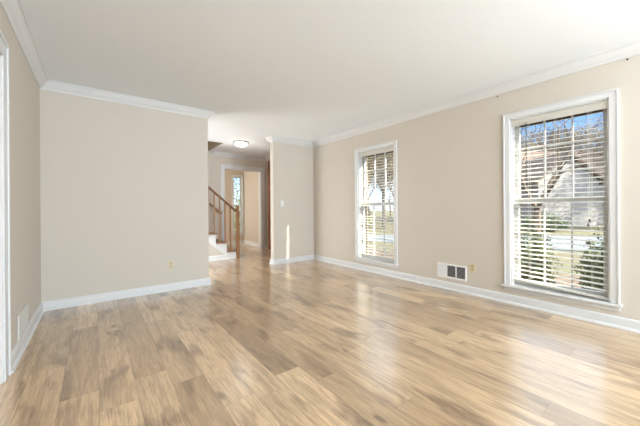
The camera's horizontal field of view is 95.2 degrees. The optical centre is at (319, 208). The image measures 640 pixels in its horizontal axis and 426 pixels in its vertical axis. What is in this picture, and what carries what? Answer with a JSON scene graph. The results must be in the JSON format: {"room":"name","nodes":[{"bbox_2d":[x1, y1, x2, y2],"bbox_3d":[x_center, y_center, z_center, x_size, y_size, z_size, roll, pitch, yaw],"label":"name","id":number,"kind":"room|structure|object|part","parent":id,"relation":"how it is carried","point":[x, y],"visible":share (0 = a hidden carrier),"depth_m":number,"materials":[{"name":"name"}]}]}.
{"room":"empty living room","nodes":[
{"label":"empty living room","id":0,"kind":"room"},
{"bbox_2d":[0,5,40,351],"bbox_3d":[-0.340,-0.153,-0.417,0.120,2.440,8.751,0,0,-37],"label":"wall","id":1,"kind":"structure","parent":0,"point":[24,91],"depth_m":2.36,"materials":[{"name":"beige paint"}]},
{"bbox_2d":[0,30,10,383],"bbox_3d":[-1.700,0.007,1.365,0.151,2.140,1.255,0,0,-37],"label":"door frame","id":2,"kind":"structure","parent":1,"relation":"in","point":[5,245],"depth_m":1.82,"materials":[{"name":"white paint"}]},
{"bbox_2d":[18,303,27,339],"bbox_3d":[-2.345,0.886,2.311,0.009,0.180,0.370,0,0,-37],"label":"air vent","id":3,"kind":"object","parent":1,"relation":"in","point":[23,316],"visible":1,"depth_m":2.28,"materials":[{"name":"grey paint"}]},
{"bbox_2d":[0,0,214,118],"bbox_3d":[0.311,-1.331,0.277,1.846,0.092,8.849,0,0,-37],"label":"crown molding","id":4,"kind":"structure","parent":1,"relation":"attached to","point":[13,10],"depth_m":3.12,"materials":[{"name":"white paint"}]},
{"bbox_2d":[40,89,208,301],"bbox_3d":[-2.353,-0.139,3.629,1.851,2.440,0.120,0,0,-37],"label":"wall","id":5,"kind":"structure","parent":0,"point":[124,187],"depth_m":3.50,"materials":[{"name":"beige paint"}]},
{"bbox_2d":[11,278,211,373],"bbox_3d":[-1.852,1.029,3.079,1.798,0.097,1.653,0,0,-37],"label":"baseboard","id":6,"kind":"structure","parent":5,"relation":"attached to","point":[17,352],"depth_m":3.30,"materials":[{"name":"white paint"}]},
{"bbox_2d":[168,260,173,269],"bbox_3d":[-1.959,0.745,3.845,0.070,0.116,0.009,0,0,-37],"label":"electrical outlet","id":7,"kind":"object","parent":5,"relation":"attached to","point":[170,263],"visible":1,"depth_m":3.84,"materials":[{"name":"beige plastic"}]},
{"bbox_2d":[208,141,222,150],"bbox_3d":[-3.409,-2.002,5.676,2.922,1.298,1.260,0,0,-37],"label":"wall","id":8,"kind":"structure","parent":0,"point":[211,145],"depth_m":6.65,"materials":[{"name":"beige paint"}]},
{"bbox_2d":[225,170,243,240],"bbox_3d":[-3.690,-0.130,8.148,3.265,2.440,0.120,0,0,-37],"label":"wall","id":9,"kind":"structure","parent":0,"point":[228,173],"depth_m":8.81,"materials":[{"name":"beige paint"}]},
{"bbox_2d":[232,175,243,234],"bbox_3d":[-2.547,-0.105,8.974,0.395,1.835,0.120,0,0,-37],"label":"window","id":10,"kind":"structure","parent":9,"relation":"in","point":[233,176],"depth_m":9.02,"materials":[{"name":"white paint"}]},
{"bbox_3d":[-2.558,-0.120,9.010,0.260,1.705,0.050,0,0,-37],"label":"sash","id":11,"kind":"part","parent":10,"relation":"part of","materials":[{"name":"grey paint"}]},
{"bbox_2d":[208,151,267,244],"bbox_3d":[-3.187,-0.733,6.583,4.365,3.640,0.120,0,0,-37],"label":"wall","id":12,"kind":"structure","parent":0,"point":[214,162],"depth_m":7.07,"materials":[{"name":"beige paint"}]},
{"bbox_2d":[220,164,264,248],"bbox_3d":[-1.981,0.001,7.490,1.165,2.155,0.151,0,0,-37],"label":"door frame","id":13,"kind":"structure","parent":12,"relation":"in","point":[261,189],"depth_m":7.74,"materials":[{"name":"white paint"}]},
{"bbox_2d":[226,240,258,246],"bbox_3d":[-3.173,1.038,7.561,3.159,0.097,1.430,0,0,-37],"label":"baseboard","id":14,"kind":"structure","parent":12,"relation":"attached to","point":[241,241],"depth_m":8.79,"materials":[{"name":"white paint"}]},
{"bbox_2d":[270,142,313,258],"bbox_3d":[-0.550,-0.151,5.923,0.949,2.440,0.120,0,0,-37],"label":"wall partition","id":15,"kind":"structure","parent":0,"point":[291,166],"depth_m":5.82,"materials":[{"name":"beige paint"}]},
{"bbox_2d":[0,243,639,425],"bbox_3d":[-1.264,1.134,1.356,8.034,0.120,14.300,0,0,-37],"label":"floor","id":16,"kind":"structure","parent":0,"point":[313,342],"depth_m":2.06,"materials":[{"name":"wood"}]},
{"bbox_2d":[209,232,235,258],"bbox_3d":[-3.163,-0.082,5.888,2.790,2.337,0.962,0,0,-37],"label":"staircase","id":17,"kind":"structure","parent":16,"relation":"on","point":[216,248],"depth_m":6.13,"materials":[{"name":"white wood"}]},
{"bbox_3d":[-2.948,0.000,5.515,2.535,2.171,0.016,0,0,-37],"label":"panel","id":18,"kind":"part","parent":17,"relation":"part of","materials":[{"name":"beige paint"}]},
{"bbox_2d":[209,255,229,260],"bbox_3d":[-3.032,1.037,5.416,2.770,0.097,0.030,0,0,-37],"label":"baseboard","id":19,"kind":"structure","parent":17,"relation":"attached to","point":[218,257],"depth_m":6.12,"materials":[{"name":"white paint"}]},
{"bbox_2d":[208,186,239,257],"bbox_3d":[-2.671,-0.390,5.688,2.291,2.946,0.074,0,0,-37],"label":"stair railing","id":20,"kind":"object","parent":17,"relation":"attached to","point":[237,209],"visible":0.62,"depth_m":6.19,"materials":[{"name":"brown wood"}]},
{"bbox_3d":[-2.704,-0.883,5.669,2.220,1.958,0.060,0,0,-37],"label":"handrail","id":21,"kind":"part","parent":20,"relation":"part of","materials":[{"name":"brown wood"}]},
{"bbox_3d":[-1.791,0.507,6.359,0.088,1.140,0.074,0,0,-37],"label":"newel post","id":22,"kind":"part","parent":20,"relation":"part of","materials":[{"name":"brown wood"}]},
{"bbox_2d":[20,0,639,156],"bbox_3d":[-1.290,-1.491,1.350,8.014,0.250,14.300,0,0,-37],"label":"ceiling","id":23,"kind":"structure","parent":0,"point":[304,70],"depth_m":2.53,"materials":[{"name":"white paint"}]},
{"bbox_2d":[233,140,248,146],"bbox_3d":[-1.621,-1.317,5.999,0.304,0.094,0.304,0,0,-37],"label":"ceiling light","id":24,"kind":"object","parent":23,"relation":"attached to","point":[239,143],"visible":1,"depth_m":5.91,"materials":[{"name":"white glass"}]},
{"bbox_2d":[367,177,367,247],"bbox_3d":[2.171,-0.020,3.493,0.070,3.340,11.900,0,0,-37],"label":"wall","id":25,"kind":"structure","parent":0,"point":[367,177],"depth_m":5.26,"materials":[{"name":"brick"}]},
{"bbox_2d":[244,54,639,320],"bbox_3d":[1.658,-0.166,3.964,0.170,2.440,13.270,0,0,-37],"label":"wall","id":26,"kind":"structure","parent":0,"point":[450,161],"depth_m":3.68,"materials":[{"name":"beige paint"}]},
{"bbox_2d":[268,160,270,248],"bbox_3d":[-1.063,-0.100,7.332,0.090,2.345,1.128,0,0,-37],"label":"door","id":27,"kind":"structure","parent":26,"relation":"in","point":[269,209],"depth_m":7.71,"materials":[{"name":"brown wood"}]},
{"bbox_3d":[-1.034,-0.100,7.340,0.035,2.345,1.105,0,0,-37],"label":"frame","id":28,"kind":"part","parent":27,"relation":"part of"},
{"bbox_2d":[353,140,398,268],"bbox_3d":[1.002,-0.063,4.879,0.338,1.958,0.942,0,0,-37],"label":"window","id":29,"kind":"structure","parent":26,"relation":"in","point":[391,263],"depth_m":4.97,"materials":[{"name":"white paint"}]},
{"bbox_3d":[1.006,-0.512,4.884,0.035,0.910,0.758,0,0,-37],"label":"sash","id":30,"kind":"part","parent":29,"relation":"part of","materials":[{"name":"grey paint"}]},
{"bbox_2d":[359,146,393,259],"bbox_3d":[0.927,-0.084,4.822,0.078,1.762,0.754,0,0,-37],"label":"window blind","id":31,"kind":"object","parent":29,"relation":"attached to","point":[387,149],"visible":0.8,"depth_m":4.81,"materials":[{"name":"beige plastic"}]},
{"bbox_3d":[0.800,-0.071,5.006,0.055,1.718,0.002,0,0,-37],"label":"ladder cord","id":32,"kind":"part","parent":31,"relation":"part of","materials":[{"name":"beige plastic"}]},
{"bbox_3d":[0.936,-0.072,4.829,0.055,1.718,0.002,0,0,-37],"label":"ladder cord","id":33,"kind":"part","parent":31,"relation":"part of","materials":[{"name":"beige plastic"}]},
{"bbox_3d":[0.942,0.787,4.829,0.051,0.018,0.746,0,0,-37],"label":"rail","id":34,"kind":"part","parent":31,"relation":"part of","materials":[{"name":"beige plastic"}]},
{"bbox_3d":[1.099,-0.074,4.615,0.055,1.718,0.002,0,0,-37],"label":"ladder cord","id":35,"kind":"part","parent":31,"relation":"part of","materials":[{"name":"beige plastic"}]},
{"bbox_3d":[0.982,0.377,4.862,0.035,0.947,0.758,0,0,-37],"label":"sash","id":36,"kind":"part","parent":29,"relation":"part of","materials":[{"name":"grey paint"}]},
{"bbox_3d":[1.045,-0.059,4.912,0.020,1.817,0.758,0,0,-37],"label":"storm frame","id":37,"kind":"part","parent":29,"relation":"part of","materials":[{"name":"white metal"}]},
{"bbox_2d":[213,40,639,160],"bbox_3d":[1.504,-1.339,2.863,1.443,0.092,11.500,0,0,-37],"label":"crown molding","id":38,"kind":"structure","parent":26,"relation":"attached to","point":[630,49],"depth_m":3.39,"materials":[{"name":"white paint"}]},
{"bbox_2d":[437,262,466,281],"bbox_3d":[1.696,0.812,3.775,0.010,0.188,0.388,0,0,-37],"label":"air vent","id":39,"kind":"object","parent":26,"relation":"in","point":[457,272],"visible":1,"depth_m":3.77,"materials":[{"name":"white metal"}]},
{"bbox_2d":[269,255,639,332],"bbox_3d":[2.092,1.002,2.482,1.000,0.097,10.200,0,0,-37],"label":"baseboard","id":40,"kind":"structure","parent":26,"relation":"attached to","point":[623,323],"depth_m":3.33,"materials":[{"name":"white paint"}]},
{"bbox_2d":[469,263,475,272],"bbox_3d":[1.858,0.722,3.564,0.009,0.116,0.070,0,0,-37],"label":"electrical outlet","id":41,"kind":"object","parent":26,"relation":"attached to","point":[472,265],"visible":1,"depth_m":3.56,"materials":[{"name":"beige plastic"}]},
{"bbox_2d":[501,88,622,311],"bbox_3d":[2.444,-0.073,2.999,0.338,1.958,0.947,0,0,-37],"label":"window","id":42,"kind":"structure","parent":26,"relation":"in","point":[612,96],"depth_m":2.89,"materials":[{"name":"white paint"}]},
{"bbox_2d":[511,100,607,300],"bbox_3d":[2.369,-0.072,2.942,0.078,1.807,0.759,0,0,-37],"label":"window blind","id":43,"kind":"object","parent":42,"relation":"attached to","point":[600,105],"visible":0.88,"depth_m":2.89,"materials":[{"name":"beige plastic"}]},
{"bbox_3d":[2.241,-0.077,3.127,0.055,1.727,0.002,0,0,-37],"label":"ladder cord","id":44,"kind":"part","parent":43,"relation":"part of","materials":[{"name":"white fabric"}]},
{"bbox_3d":[2.378,-0.071,2.949,0.055,1.740,0.002,0,0,-37],"label":"ladder cord","id":45,"kind":"part","parent":43,"relation":"part of","materials":[{"name":"white fabric"}]},
{"bbox_3d":[2.384,0.800,2.949,0.051,0.063,0.751,0,0,-37],"label":"rail","id":46,"kind":"part","parent":43,"relation":"part of","materials":[{"name":"beige plastic"}]},
{"bbox_3d":[2.503,-0.415,2.717,0.002,1.015,0.002,0,0,-37],"label":"lift cord","id":47,"kind":"part","parent":43,"relation":"part of","materials":[{"name":"white fabric"}]},
{"bbox_3d":[2.543,-0.064,2.734,0.055,1.757,0.002,0,0,-37],"label":"ladder cord","id":48,"kind":"part","parent":43,"relation":"part of","materials":[{"name":"white fabric"}]},
{"bbox_3d":[2.425,0.367,2.982,0.035,0.947,0.763,0,0,-37],"label":"sash","id":49,"kind":"part","parent":42,"relation":"part of","materials":[{"name":"grey paint"}]},
{"bbox_3d":[2.448,-0.522,3.004,0.035,0.910,0.763,0,0,-37],"label":"sash","id":50,"kind":"part","parent":42,"relation":"part of","materials":[{"name":"grey paint"}]},
{"bbox_3d":[2.487,-0.069,3.032,0.020,1.817,0.763,0,0,-37],"label":"storm frame","id":51,"kind":"part","parent":42,"relation":"part of","materials":[{"name":"brown metal"}]},
{"label":"outside","id":52,"kind":"structure","parent":0,"visible":0},
{"bbox_2d":[234,211,602,275],"bbox_3d":[44.916,1.405,59.659,136.116,0.300,200.000,0,0,-37],"label":"ground","id":53,"kind":"structure","parent":52,"point":[378,221],"depth_m":16.62,"materials":[{"name":"green plant"}]},
{"bbox_2d":[234,178,239,229],"bbox_3d":[-3.702,0.071,11.294,3.355,3.139,1.857,0,0,-37],"label":"evergreen shrub","id":54,"kind":"object","parent":53,"relation":"on","point":[238,200],"visible":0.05,"depth_m":11.50,"materials":[{"name":"green plant"}]},
{"bbox_2d":[368,157,376,223],"bbox_3d":[4.147,-2.913,28.529,7.772,8.935,6.820,0,0,14],"label":"bare tree","id":55,"kind":"object","parent":53,"relation":"on","point":[376,157],"visible":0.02,"depth_m":28.04,"materials":[{"name":"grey plant"}]},
{"bbox_2d":[367,153,393,210],"bbox_3d":[5.420,-2.713,22.169,6.663,8.512,5.820,0,0,43],"label":"bare tree","id":56,"kind":"object","parent":53,"relation":"on","point":[382,166],"visible":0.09,"depth_m":22.17,"materials":[{"name":"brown plant"}]},
{"bbox_2d":[368,155,392,228],"bbox_3d":[4.763,-3.593,22.136,10.778,10.267,8.606,0,0,8],"label":"bare tree","id":57,"kind":"object","parent":53,"relation":"on","point":[383,190],"visible":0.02,"depth_m":22.32,"materials":[{"name":"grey plant"}]},
{"bbox_2d":[368,153,393,187],"bbox_3d":[2.507,-2.284,19.072,8.058,7.676,6.434,0,0,-5],"label":"bare tree","id":58,"kind":"object","parent":53,"relation":"on","point":[389,153],"visible":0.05,"depth_m":18.86,"materials":[{"name":"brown plant"}]},
{"bbox_2d":[368,162,393,201],"bbox_3d":[7.497,-3.376,43.375,7.495,9.819,8.541,0,0,42],"label":"bare tree","id":59,"kind":"object","parent":53,"relation":"on","point":[388,162],"visible":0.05,"depth_m":43.37,"materials":[{"name":"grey plant"}]},
{"bbox_2d":[371,173,393,215],"bbox_3d":[13.767,-3.146,56.851,7.077,9.271,8.064,0,0,3],"label":"bare tree","id":60,"kind":"object","parent":53,"relation":"on","point":[380,173],"visible":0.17,"depth_m":56.40,"materials":[{"name":"grey plant"}]},
{"bbox_2d":[521,212,570,231],"bbox_3d":[14.467,0.815,18.942,2.765,1.418,2.771,0,0,-37],"label":"evergreen shrub","id":61,"kind":"object","parent":53,"relation":"on","point":[548,218],"visible":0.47,"depth_m":18.29,"materials":[{"name":"green plant"}]},
{"bbox_2d":[521,129,599,151],"bbox_3d":[25.207,-4.199,34.531,11.756,11.199,9.387,0,0,15],"label":"bare tree","id":62,"kind":"object","parent":53,"relation":"on","point":[576,147],"visible":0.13,"depth_m":32.86,"materials":[{"name":"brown plant"}]},
{"bbox_2d":[521,125,599,151],"bbox_3d":[27.427,-4.395,36.086,10.080,11.588,8.846,0,0,-11],"label":"bare tree","id":63,"kind":"object","parent":53,"relation":"on","point":[542,138],"visible":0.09,"depth_m":34.30,"materials":[{"name":"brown plant"}]},
{"bbox_2d":[520,113,603,266],"bbox_3d":[5.856,-1.301,6.540,5.829,5.654,6.517,0,0,6],"label":"bare tree","id":64,"kind":"object","parent":53,"relation":"on","point":[552,133],"visible":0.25,"depth_m":7.57,"materials":[{"name":"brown plant"}]},
{"bbox_2d":[521,151,603,226],"bbox_3d":[23.241,-2.270,28.956,12.800,7.350,12.000,0,0,1],"label":"house","id":65,"kind":"structure","parent":53,"relation":"on","point":[531,158],"depth_m":23.29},
{"bbox_2d":[530,118,602,150],"bbox_3d":[32.143,-4.822,34.526,12.965,12.350,10.352,0,0,43],"label":"bare tree","id":66,"kind":"object","parent":53,"relation":"on","point":[582,118],"visible":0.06,"depth_m":34.58,"materials":[{"name":"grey plant"}]},
{"bbox_2d":[562,125,602,155],"bbox_3d":[30.655,-4.005,31.150,8.215,10.761,9.361,0,0,-9],"label":"bare tree","id":67,"kind":"object","parent":53,"relation":"on","point":[592,125],"visible":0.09,"depth_m":32.15,"materials":[{"name":"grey plant"}]},
{"bbox_2d":[574,123,602,152],"bbox_3d":[32.935,-4.392,30.463,12.049,11.478,9.621,0,0,-41],"label":"bare tree","id":68,"kind":"object","parent":53,"relation":"on","point":[598,123],"visible":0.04,"depth_m":30.73,"materials":[{"name":"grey plant"}]},
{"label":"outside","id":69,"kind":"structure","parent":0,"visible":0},
{"bbox_2d":[368,249,603,290],"bbox_3d":[2.383,1.539,7.492,5.116,0.020,15.000,0,0,-37],"label":"planting bed","id":70,"kind":"object","parent":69,"point":[378,254],"depth_m":6.48,"materials":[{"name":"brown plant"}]},
{"bbox_2d":[521,218,561,283],"bbox_3d":[3.315,0.853,4.812,0.970,1.394,0.982,0,0,-37],"label":"evergreen shrub","id":71,"kind":"object","parent":70,"relation":"on","point":[522,234],"visible":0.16,"depth_m":4.58,"materials":[{"name":"green plant"}]},
{"bbox_2d":[573,225,603,291],"bbox_3d":[3.925,0.874,3.994,0.850,1.343,0.726,0,0,-37],"label":"evergreen shrub","id":72,"kind":"object","parent":70,"relation":"on","point":[597,228],"visible":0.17,"depth_m":4.01,"materials":[{"name":"green plant"}]},
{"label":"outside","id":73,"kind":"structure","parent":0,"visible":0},
{"bbox_2d":[368,235,602,252],"bbox_3d":[14.281,1.452,6.407,54.326,0.030,13.311,0,0,42],"label":"road","id":74,"kind":"structure","parent":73,"point":[568,237],"depth_m":13.29,"materials":[{"name":"grey asphalt"}]}
]}

